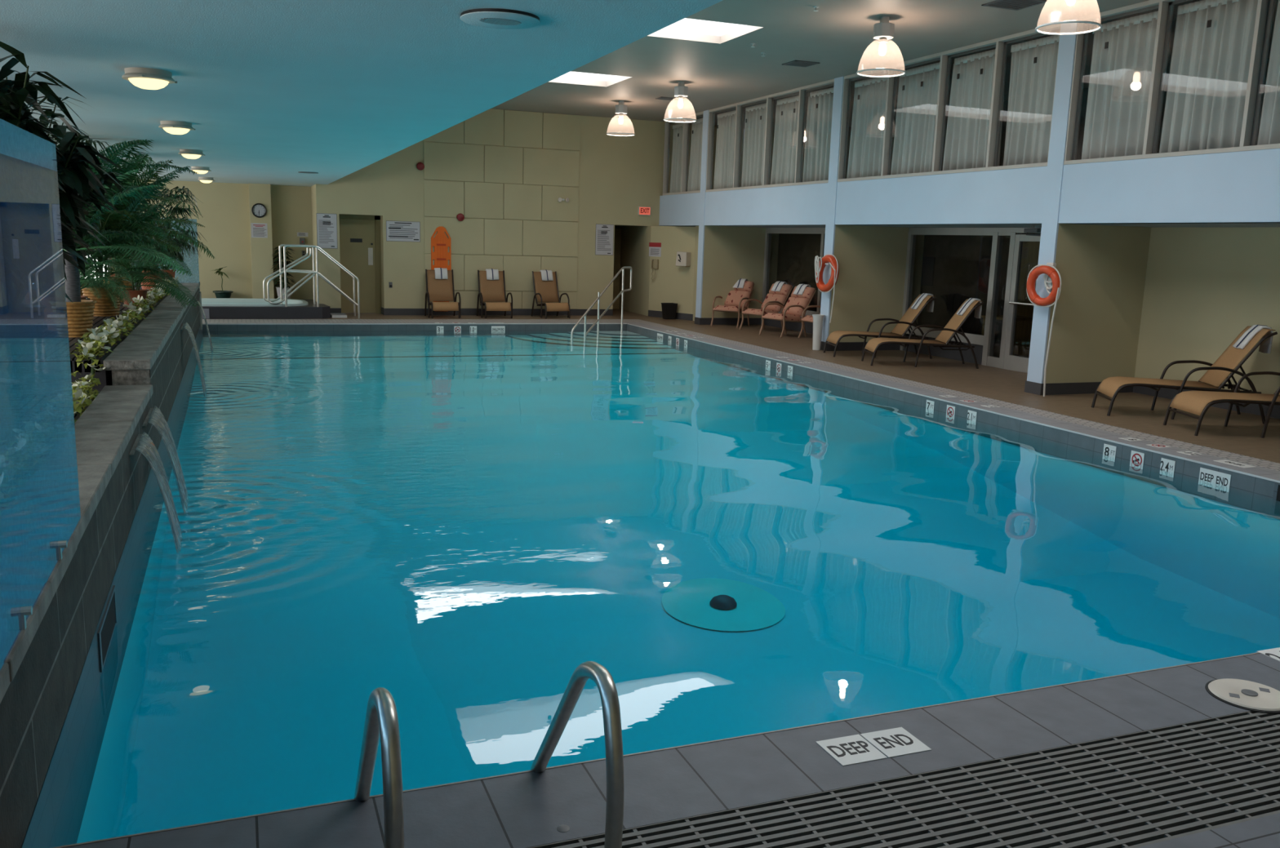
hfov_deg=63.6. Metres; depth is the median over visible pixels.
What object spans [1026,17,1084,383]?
column
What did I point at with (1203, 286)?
wall
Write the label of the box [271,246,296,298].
potted shrub
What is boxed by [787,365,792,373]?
depth marker
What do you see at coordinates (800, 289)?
towel
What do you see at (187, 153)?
dome ceiling light
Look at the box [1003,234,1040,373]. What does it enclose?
door
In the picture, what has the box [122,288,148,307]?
pot
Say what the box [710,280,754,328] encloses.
armchair
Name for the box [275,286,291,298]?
pot
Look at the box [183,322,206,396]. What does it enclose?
waterfall
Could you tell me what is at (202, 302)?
water
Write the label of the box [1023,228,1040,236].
door closer
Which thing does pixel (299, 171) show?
ceiling slot
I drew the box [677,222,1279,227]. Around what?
ceiling
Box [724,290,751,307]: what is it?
cushion
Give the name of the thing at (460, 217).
bell
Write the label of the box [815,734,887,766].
depth marker
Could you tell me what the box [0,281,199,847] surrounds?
wall
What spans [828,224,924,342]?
wall partition
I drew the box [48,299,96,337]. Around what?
basket
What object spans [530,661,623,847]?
ladder handrail
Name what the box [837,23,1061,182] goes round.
window
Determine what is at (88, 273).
potted palm
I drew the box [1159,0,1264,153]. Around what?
sheer curtain
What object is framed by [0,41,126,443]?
leafy plant
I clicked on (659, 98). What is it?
ceiling vent
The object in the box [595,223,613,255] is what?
sign
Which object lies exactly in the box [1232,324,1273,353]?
towel
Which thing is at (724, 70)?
ceiling
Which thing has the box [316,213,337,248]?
sign
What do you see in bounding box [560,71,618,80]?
skylight
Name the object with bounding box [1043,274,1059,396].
rope
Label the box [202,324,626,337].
wall
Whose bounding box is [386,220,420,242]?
sign
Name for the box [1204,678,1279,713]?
skimmer cover
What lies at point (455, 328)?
depth marker
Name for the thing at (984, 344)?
door frame
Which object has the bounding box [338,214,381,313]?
door
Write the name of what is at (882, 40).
socket
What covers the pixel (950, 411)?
depth marker
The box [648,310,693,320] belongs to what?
baseboard
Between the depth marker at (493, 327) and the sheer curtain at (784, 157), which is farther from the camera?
the depth marker at (493, 327)
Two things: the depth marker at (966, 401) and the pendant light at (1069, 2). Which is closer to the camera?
the pendant light at (1069, 2)
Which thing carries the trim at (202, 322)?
attached to the wall at (386, 327)
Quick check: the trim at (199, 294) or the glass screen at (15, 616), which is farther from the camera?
the trim at (199, 294)
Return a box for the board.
[431,226,451,302]
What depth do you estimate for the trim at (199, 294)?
17.87 m
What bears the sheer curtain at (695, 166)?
attached to the window at (667, 125)
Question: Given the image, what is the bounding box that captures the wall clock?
[251,203,266,217]
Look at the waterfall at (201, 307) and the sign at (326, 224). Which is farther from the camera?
the sign at (326, 224)
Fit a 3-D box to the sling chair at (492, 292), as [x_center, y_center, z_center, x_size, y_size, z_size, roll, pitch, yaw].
[-3.174,-2.837,22.560,0.695,1.010,0.771,-2,11,-21]
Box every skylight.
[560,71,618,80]
[662,17,746,35]
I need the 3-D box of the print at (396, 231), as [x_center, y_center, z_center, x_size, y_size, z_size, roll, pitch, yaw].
[-5.065,-4.124,22.135,0.600,0.286,0.001,-2,11,-21]
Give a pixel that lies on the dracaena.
(219, 294)
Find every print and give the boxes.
[253,227,266,236]
[319,220,333,243]
[389,224,417,239]
[596,230,611,250]
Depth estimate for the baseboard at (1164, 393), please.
12.15 m
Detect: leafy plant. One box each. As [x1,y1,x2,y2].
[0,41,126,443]
[0,91,133,355]
[36,142,115,331]
[141,226,183,278]
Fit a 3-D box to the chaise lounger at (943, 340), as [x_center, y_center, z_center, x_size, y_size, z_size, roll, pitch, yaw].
[4.284,-1.399,15.716,1.639,1.012,0.680,1,10,-1]
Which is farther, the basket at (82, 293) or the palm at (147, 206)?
the palm at (147, 206)
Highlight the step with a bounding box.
[330,313,346,317]
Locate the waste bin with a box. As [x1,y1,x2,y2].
[661,302,677,319]
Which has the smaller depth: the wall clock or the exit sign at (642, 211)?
the wall clock
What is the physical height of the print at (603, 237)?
0.455 m
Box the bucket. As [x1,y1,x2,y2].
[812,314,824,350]
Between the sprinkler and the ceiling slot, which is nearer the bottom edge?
the ceiling slot
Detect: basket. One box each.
[48,281,88,295]
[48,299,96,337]
[80,286,123,316]
[103,276,132,302]
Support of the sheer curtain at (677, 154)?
attached to the window at (667, 125)
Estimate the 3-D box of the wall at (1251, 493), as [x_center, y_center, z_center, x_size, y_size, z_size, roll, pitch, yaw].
[2.885,-0.467,13.996,0.001,0.288,17.570,-2,11,-21]
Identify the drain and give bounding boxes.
[662,577,785,631]
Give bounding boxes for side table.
[981,315,1032,355]
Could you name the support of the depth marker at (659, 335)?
attached to the wall at (1251, 493)
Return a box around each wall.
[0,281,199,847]
[12,108,716,309]
[21,327,202,847]
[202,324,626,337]
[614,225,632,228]
[619,226,695,315]
[626,324,1279,519]
[692,226,698,320]
[776,57,1279,395]
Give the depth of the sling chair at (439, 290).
22.30 m
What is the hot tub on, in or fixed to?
on the floor
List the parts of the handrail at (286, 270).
post, tub rail, post, rail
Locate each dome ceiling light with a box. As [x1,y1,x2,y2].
[121,67,177,89]
[158,120,195,134]
[177,149,204,159]
[190,166,211,173]
[197,177,215,183]
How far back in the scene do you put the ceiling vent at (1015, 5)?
11.45 m
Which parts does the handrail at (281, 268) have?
post, tub rail, post, rail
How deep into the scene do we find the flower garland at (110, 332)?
5.82 m
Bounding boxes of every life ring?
[815,253,839,293]
[1026,262,1061,306]
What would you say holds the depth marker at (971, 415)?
attached to the wall at (1251, 493)
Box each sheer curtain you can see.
[669,123,689,192]
[687,118,702,191]
[713,110,743,189]
[741,102,774,186]
[770,95,806,184]
[802,87,833,182]
[846,74,893,178]
[890,60,947,174]
[942,48,1004,170]
[1003,35,1059,165]
[1081,10,1168,159]
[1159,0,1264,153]
[1257,0,1279,145]
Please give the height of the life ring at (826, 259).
0.632 m
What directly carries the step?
on the floor
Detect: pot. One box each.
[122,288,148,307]
[141,270,163,290]
[213,290,233,297]
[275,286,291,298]
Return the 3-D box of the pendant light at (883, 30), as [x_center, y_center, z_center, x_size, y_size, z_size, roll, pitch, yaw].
[2.917,-4.544,12.401,0.586,0.647,0.586,-8,14,-44]
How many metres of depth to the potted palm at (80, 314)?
8.73 m
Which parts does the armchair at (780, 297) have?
arm, arm, leg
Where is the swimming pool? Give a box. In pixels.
[76,335,1279,843]
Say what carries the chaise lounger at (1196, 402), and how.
on the floor
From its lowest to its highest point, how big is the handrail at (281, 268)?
1.460 m
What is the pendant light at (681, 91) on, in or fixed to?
hanging from the ceiling at (724, 70)
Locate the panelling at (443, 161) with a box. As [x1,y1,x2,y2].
[423,109,580,308]
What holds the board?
attached to the wall at (619, 175)
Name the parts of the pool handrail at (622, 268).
post, post, rail, post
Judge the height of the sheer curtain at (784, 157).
1.540 m
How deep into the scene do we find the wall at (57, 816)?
4.25 m
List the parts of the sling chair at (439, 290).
rail, rail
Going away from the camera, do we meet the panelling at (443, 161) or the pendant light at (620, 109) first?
the pendant light at (620, 109)
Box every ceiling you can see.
[0,0,723,186]
[491,0,1278,128]
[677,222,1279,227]
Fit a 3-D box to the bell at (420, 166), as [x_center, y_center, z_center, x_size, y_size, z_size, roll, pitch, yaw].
[-4.675,-5.488,21.986,0.168,0.168,0.088,-2,11,-21]
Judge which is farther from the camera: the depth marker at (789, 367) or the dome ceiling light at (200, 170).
the dome ceiling light at (200, 170)
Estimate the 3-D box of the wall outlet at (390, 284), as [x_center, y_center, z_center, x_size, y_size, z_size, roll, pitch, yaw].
[-5.362,-2.993,22.212,0.070,0.120,0.045,-2,11,-21]
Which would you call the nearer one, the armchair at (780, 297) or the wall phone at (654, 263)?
the armchair at (780, 297)
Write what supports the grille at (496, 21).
attached to the ceiling vent at (491, 18)
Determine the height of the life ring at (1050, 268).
0.536 m
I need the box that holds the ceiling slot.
[298,171,318,173]
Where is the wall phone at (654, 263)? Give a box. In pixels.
[650,258,658,282]
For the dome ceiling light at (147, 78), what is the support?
attached to the ceiling at (270, 91)
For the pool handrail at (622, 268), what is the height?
1.470 m
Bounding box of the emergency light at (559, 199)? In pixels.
[557,197,568,202]
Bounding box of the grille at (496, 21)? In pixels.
[479,17,521,25]
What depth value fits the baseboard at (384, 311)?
23.05 m
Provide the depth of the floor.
13.11 m
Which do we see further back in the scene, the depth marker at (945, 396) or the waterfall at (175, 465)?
the depth marker at (945, 396)
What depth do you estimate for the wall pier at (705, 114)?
21.93 m
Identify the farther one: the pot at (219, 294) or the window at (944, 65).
the pot at (219, 294)
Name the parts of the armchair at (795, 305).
arm, arm, seat rail, leg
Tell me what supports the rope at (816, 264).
hanging from the life ring at (826, 259)
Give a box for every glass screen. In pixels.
[0,118,80,631]
[132,217,199,292]
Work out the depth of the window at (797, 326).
21.70 m
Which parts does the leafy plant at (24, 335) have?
pot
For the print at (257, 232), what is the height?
0.176 m
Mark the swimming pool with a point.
(463, 566)
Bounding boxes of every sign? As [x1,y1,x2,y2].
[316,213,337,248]
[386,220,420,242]
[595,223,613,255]
[637,206,650,215]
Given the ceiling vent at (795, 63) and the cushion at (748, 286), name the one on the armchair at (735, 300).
the cushion at (748, 286)
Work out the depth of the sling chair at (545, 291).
23.11 m
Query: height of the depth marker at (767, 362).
0.150 m
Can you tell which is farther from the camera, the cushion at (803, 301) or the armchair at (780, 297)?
the armchair at (780, 297)
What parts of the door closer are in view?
closer arm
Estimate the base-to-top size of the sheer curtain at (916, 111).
1.540 m
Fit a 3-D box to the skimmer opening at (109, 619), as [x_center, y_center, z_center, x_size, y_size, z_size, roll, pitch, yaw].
[-2.421,0.917,4.677,0.028,0.175,0.640,-2,11,-21]
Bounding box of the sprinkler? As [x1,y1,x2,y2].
[813,5,819,11]
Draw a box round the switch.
[299,237,305,244]
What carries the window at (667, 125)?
attached to the beam
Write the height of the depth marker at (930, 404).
0.150 m
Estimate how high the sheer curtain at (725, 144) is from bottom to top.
1.540 m
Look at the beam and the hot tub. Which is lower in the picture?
the hot tub
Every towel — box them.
[434,267,448,279]
[485,268,498,279]
[539,269,553,280]
[733,278,747,288]
[771,280,787,291]
[793,284,810,295]
[911,293,934,311]
[955,297,982,318]
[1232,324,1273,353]
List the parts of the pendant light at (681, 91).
bulb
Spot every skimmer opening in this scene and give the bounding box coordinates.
[97,585,117,672]
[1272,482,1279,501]
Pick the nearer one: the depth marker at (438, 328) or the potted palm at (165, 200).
the potted palm at (165, 200)
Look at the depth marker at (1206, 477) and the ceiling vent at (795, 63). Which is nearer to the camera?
the depth marker at (1206, 477)
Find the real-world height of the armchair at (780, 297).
0.956 m
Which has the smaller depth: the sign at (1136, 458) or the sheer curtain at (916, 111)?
the sign at (1136, 458)
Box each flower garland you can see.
[0,314,140,514]
[117,275,178,324]
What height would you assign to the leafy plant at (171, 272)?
0.991 m
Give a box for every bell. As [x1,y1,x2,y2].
[416,162,424,170]
[457,213,464,221]
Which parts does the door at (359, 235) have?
push plate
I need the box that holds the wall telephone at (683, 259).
[675,251,690,266]
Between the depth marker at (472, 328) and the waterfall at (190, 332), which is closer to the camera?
the waterfall at (190, 332)
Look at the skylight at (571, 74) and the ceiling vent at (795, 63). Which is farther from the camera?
the skylight at (571, 74)
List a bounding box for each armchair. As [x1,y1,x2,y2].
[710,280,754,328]
[738,283,792,332]
[759,286,816,337]
[797,305,820,337]
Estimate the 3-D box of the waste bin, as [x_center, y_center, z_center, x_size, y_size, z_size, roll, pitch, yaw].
[0.664,-2.577,23.564,0.316,0.362,0.253,-2,11,-21]
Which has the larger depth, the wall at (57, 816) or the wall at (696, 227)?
the wall at (696, 227)
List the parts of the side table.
leg, leg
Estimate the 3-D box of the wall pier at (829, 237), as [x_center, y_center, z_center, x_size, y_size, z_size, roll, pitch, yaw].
[3.246,-3.459,17.249,0.152,4.460,0.270,-2,11,-21]
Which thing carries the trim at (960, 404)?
attached to the wall at (386, 327)
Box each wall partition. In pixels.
[701,225,778,318]
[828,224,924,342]
[1043,223,1151,383]
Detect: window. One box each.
[662,111,703,195]
[705,79,834,192]
[760,227,825,333]
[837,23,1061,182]
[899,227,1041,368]
[1063,0,1279,164]
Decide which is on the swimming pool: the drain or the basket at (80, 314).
the drain
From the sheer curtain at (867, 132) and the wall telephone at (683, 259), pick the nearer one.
the sheer curtain at (867, 132)
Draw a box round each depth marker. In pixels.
[436,326,443,330]
[453,326,461,330]
[470,326,476,330]
[491,325,505,330]
[657,333,662,340]
[765,360,770,367]
[776,362,781,370]
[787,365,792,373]
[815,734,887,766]
[860,727,931,757]
[925,400,934,413]
[938,395,956,397]
[946,404,955,419]
[959,400,977,402]
[967,409,977,425]
[982,404,999,407]
[1102,444,1116,462]
[1119,437,1142,440]
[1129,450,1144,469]
[1146,444,1171,448]
[1159,457,1175,477]
[1176,450,1202,455]
[1198,467,1215,488]
[1213,459,1255,467]
[1213,471,1231,492]
[1256,647,1279,661]
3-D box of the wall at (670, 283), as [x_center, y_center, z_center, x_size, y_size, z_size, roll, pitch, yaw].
[0.453,-3.655,24.668,0.840,2.085,3.650,-2,11,-21]
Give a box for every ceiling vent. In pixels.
[460,8,540,29]
[655,97,677,100]
[782,60,819,67]
[981,0,1048,10]
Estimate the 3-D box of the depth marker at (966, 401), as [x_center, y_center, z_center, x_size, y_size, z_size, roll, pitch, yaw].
[3.868,-0.270,12.145,0.150,0.005,0.150,-2,11,-21]
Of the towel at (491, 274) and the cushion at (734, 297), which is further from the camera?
the towel at (491, 274)
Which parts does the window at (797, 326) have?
kick panel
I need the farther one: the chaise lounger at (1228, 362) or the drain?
the chaise lounger at (1228, 362)
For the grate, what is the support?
in the trim
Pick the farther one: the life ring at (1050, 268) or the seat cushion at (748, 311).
the seat cushion at (748, 311)
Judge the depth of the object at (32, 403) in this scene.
6.55 m
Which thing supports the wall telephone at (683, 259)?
attached to the wall at (670, 283)
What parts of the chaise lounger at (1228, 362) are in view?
rail, rail, rail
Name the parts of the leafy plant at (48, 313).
pot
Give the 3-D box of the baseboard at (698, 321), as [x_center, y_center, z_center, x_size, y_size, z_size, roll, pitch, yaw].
[1.946,-2.259,22.607,1.524,0.145,0.274,-2,11,-21]
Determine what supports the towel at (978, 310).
on the chaise lounger at (943, 340)
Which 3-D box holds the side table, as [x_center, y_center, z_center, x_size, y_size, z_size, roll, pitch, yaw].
[5.956,-1.373,16.654,0.700,0.720,0.600,-2,11,-21]
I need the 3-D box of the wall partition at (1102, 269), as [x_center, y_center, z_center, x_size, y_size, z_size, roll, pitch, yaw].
[5.825,-1.449,13.118,1.785,2.100,0.256,-2,11,-21]
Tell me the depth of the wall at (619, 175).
22.41 m
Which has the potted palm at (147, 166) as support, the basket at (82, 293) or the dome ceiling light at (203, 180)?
the basket at (82, 293)
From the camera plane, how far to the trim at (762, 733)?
3.55 m
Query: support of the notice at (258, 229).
attached to the wall at (619, 175)
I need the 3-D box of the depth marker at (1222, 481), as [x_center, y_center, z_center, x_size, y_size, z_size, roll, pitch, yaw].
[4.939,0.489,8.760,0.004,0.150,0.150,-2,11,-21]
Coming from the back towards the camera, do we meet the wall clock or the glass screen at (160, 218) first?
the wall clock
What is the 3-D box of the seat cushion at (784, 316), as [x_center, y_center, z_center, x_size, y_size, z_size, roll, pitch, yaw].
[2.771,-2.079,20.003,0.583,0.139,0.560,-5,12,-35]
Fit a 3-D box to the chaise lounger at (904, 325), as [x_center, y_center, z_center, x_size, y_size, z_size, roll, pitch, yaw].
[3.905,-1.614,16.863,1.639,1.012,0.680,1,10,-5]
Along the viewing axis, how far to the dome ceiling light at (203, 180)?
19.84 m
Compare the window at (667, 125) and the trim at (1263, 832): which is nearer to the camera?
the trim at (1263, 832)
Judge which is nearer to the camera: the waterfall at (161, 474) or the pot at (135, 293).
the waterfall at (161, 474)
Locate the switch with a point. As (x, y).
(302, 241)
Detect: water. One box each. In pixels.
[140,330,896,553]
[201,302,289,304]
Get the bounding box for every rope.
[814,255,835,323]
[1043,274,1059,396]
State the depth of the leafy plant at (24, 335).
7.51 m
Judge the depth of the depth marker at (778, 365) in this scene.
15.88 m
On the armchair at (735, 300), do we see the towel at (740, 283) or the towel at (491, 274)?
the towel at (740, 283)
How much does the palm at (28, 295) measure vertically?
1.753 m
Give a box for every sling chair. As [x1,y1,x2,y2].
[424,269,460,318]
[476,270,512,318]
[531,271,569,319]
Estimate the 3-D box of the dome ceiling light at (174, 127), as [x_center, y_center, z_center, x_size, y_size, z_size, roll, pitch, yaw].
[-4.292,-2.739,9.570,0.311,0.110,0.313,-2,11,-21]
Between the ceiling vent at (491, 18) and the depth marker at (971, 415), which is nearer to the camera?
the ceiling vent at (491, 18)
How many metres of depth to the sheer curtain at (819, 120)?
17.78 m
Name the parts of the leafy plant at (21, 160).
pot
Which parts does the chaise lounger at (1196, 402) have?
rail, rail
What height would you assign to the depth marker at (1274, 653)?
0.004 m
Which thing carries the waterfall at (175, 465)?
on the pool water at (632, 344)
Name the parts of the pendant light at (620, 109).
bulb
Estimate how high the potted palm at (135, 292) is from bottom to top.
0.808 m
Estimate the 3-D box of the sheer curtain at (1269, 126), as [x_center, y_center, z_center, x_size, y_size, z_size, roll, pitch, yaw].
[6.338,-3.386,9.529,0.138,1.540,1.111,-3,11,-22]
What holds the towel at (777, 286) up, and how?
on the armchair at (780, 297)
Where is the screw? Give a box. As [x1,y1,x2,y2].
[556,824,569,832]
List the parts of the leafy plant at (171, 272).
pot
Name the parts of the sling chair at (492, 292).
rail, rail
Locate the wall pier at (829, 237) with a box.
[820,76,848,342]
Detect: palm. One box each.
[12,244,143,307]
[24,138,124,321]
[39,139,187,337]
[47,133,198,300]
[80,159,213,316]
[91,153,177,276]
[91,244,188,308]
[101,149,204,302]
[133,186,206,290]
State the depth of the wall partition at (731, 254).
22.28 m
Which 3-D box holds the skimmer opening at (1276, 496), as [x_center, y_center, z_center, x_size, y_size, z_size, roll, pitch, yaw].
[5.231,0.593,8.055,0.028,0.140,0.600,-2,11,-21]
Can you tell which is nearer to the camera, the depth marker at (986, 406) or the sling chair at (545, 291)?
the depth marker at (986, 406)
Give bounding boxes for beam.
[658,148,1279,226]
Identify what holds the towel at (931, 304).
on the chaise lounger at (904, 325)
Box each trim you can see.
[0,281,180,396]
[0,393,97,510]
[50,652,1259,847]
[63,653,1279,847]
[198,291,202,329]
[202,322,624,324]
[202,323,1279,483]
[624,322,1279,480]
[1137,813,1279,847]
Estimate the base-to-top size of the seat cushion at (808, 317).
0.139 m
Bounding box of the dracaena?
[213,266,233,297]
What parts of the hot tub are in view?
pale panel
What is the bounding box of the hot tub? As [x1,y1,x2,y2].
[201,297,330,319]
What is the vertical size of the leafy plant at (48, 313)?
1.696 m
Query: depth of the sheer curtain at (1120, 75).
11.74 m
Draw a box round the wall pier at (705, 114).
[695,110,712,318]
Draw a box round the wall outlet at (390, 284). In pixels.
[388,282,392,288]
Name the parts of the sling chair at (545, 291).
rail, rail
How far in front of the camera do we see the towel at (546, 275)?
23.19 m
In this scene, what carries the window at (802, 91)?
attached to the beam
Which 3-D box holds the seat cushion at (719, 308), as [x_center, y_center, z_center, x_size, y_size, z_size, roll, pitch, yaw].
[1.942,-2.468,22.055,0.560,0.139,0.583,7,11,28]
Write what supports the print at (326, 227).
attached to the sign at (326, 224)
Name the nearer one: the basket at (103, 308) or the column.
the basket at (103, 308)
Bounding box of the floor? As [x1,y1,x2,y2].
[320,309,1279,463]
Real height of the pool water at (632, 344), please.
1.155 m
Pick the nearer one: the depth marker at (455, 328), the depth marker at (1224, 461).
the depth marker at (1224, 461)
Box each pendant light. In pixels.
[605,101,635,136]
[663,81,697,123]
[856,16,906,77]
[1035,0,1102,35]
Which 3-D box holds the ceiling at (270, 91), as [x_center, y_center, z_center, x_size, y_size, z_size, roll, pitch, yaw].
[-5.793,-2.761,8.954,7.850,0.060,27.550,-2,11,-21]
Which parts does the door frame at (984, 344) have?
kick panel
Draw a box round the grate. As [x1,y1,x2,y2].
[527,711,1279,847]
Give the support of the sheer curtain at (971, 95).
attached to the window at (944, 65)
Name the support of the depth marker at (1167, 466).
attached to the wall at (1251, 493)
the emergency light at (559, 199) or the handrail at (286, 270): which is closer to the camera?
the handrail at (286, 270)
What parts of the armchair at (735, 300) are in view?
arm, arm, leg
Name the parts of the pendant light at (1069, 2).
bulb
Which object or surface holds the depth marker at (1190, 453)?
on the trim at (1257, 470)
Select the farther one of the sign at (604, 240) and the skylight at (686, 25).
the sign at (604, 240)
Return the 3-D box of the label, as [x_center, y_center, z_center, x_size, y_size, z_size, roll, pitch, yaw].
[-7.464,-4.193,22.837,0.230,0.090,0.004,-2,11,-21]
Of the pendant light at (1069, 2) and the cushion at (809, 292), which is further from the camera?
the cushion at (809, 292)
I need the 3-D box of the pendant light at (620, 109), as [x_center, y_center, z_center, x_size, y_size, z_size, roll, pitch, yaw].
[-0.378,-6.096,20.576,0.586,0.647,0.586,-8,14,-44]
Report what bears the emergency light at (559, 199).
attached to the wall at (619, 175)
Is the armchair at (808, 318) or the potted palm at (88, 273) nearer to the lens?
the potted palm at (88, 273)
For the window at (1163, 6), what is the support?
attached to the beam
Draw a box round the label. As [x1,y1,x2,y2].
[297,232,307,236]
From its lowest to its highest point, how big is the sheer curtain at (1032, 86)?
1.540 m
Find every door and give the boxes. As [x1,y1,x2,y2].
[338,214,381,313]
[612,228,621,309]
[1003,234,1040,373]
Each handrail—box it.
[262,244,355,315]
[266,244,359,318]
[354,687,404,847]
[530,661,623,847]
[570,266,632,339]
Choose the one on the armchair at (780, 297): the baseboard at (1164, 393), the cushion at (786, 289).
the cushion at (786, 289)
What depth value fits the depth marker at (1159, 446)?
9.64 m
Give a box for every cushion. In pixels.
[713,305,746,311]
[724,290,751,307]
[733,280,753,291]
[742,308,778,315]
[760,293,787,311]
[761,312,801,320]
[768,283,791,295]
[782,296,810,316]
[791,286,815,298]
[801,315,813,321]
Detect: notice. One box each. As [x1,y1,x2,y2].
[250,222,267,238]
[648,242,661,257]
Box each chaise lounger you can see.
[823,294,936,359]
[861,298,983,368]
[1091,325,1277,423]
[1163,371,1279,438]
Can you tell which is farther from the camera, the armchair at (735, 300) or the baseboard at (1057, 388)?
the armchair at (735, 300)
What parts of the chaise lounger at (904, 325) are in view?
rail, rail, rail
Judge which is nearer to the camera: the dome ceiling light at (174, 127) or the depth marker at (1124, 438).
the dome ceiling light at (174, 127)
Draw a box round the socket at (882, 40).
[879,37,887,43]
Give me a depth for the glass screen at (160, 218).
17.82 m
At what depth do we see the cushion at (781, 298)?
21.18 m
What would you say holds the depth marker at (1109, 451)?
attached to the wall at (1251, 493)
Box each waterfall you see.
[135,431,182,552]
[147,405,189,513]
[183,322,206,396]
[197,300,213,353]
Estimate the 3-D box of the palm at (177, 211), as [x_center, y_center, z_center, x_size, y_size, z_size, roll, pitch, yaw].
[-7.317,-2.784,15.422,1.574,1.551,1.550,-2,11,-21]
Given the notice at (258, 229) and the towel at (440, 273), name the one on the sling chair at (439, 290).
the towel at (440, 273)
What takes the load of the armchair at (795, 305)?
on the floor
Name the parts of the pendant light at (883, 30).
bulb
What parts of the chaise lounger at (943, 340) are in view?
rail, rail, rail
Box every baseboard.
[329,306,613,315]
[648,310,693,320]
[1024,380,1133,395]
[1132,386,1279,418]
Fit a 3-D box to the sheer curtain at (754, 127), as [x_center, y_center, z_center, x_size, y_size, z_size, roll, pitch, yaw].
[2.273,-5.347,19.872,0.144,1.540,1.162,-2,11,-21]

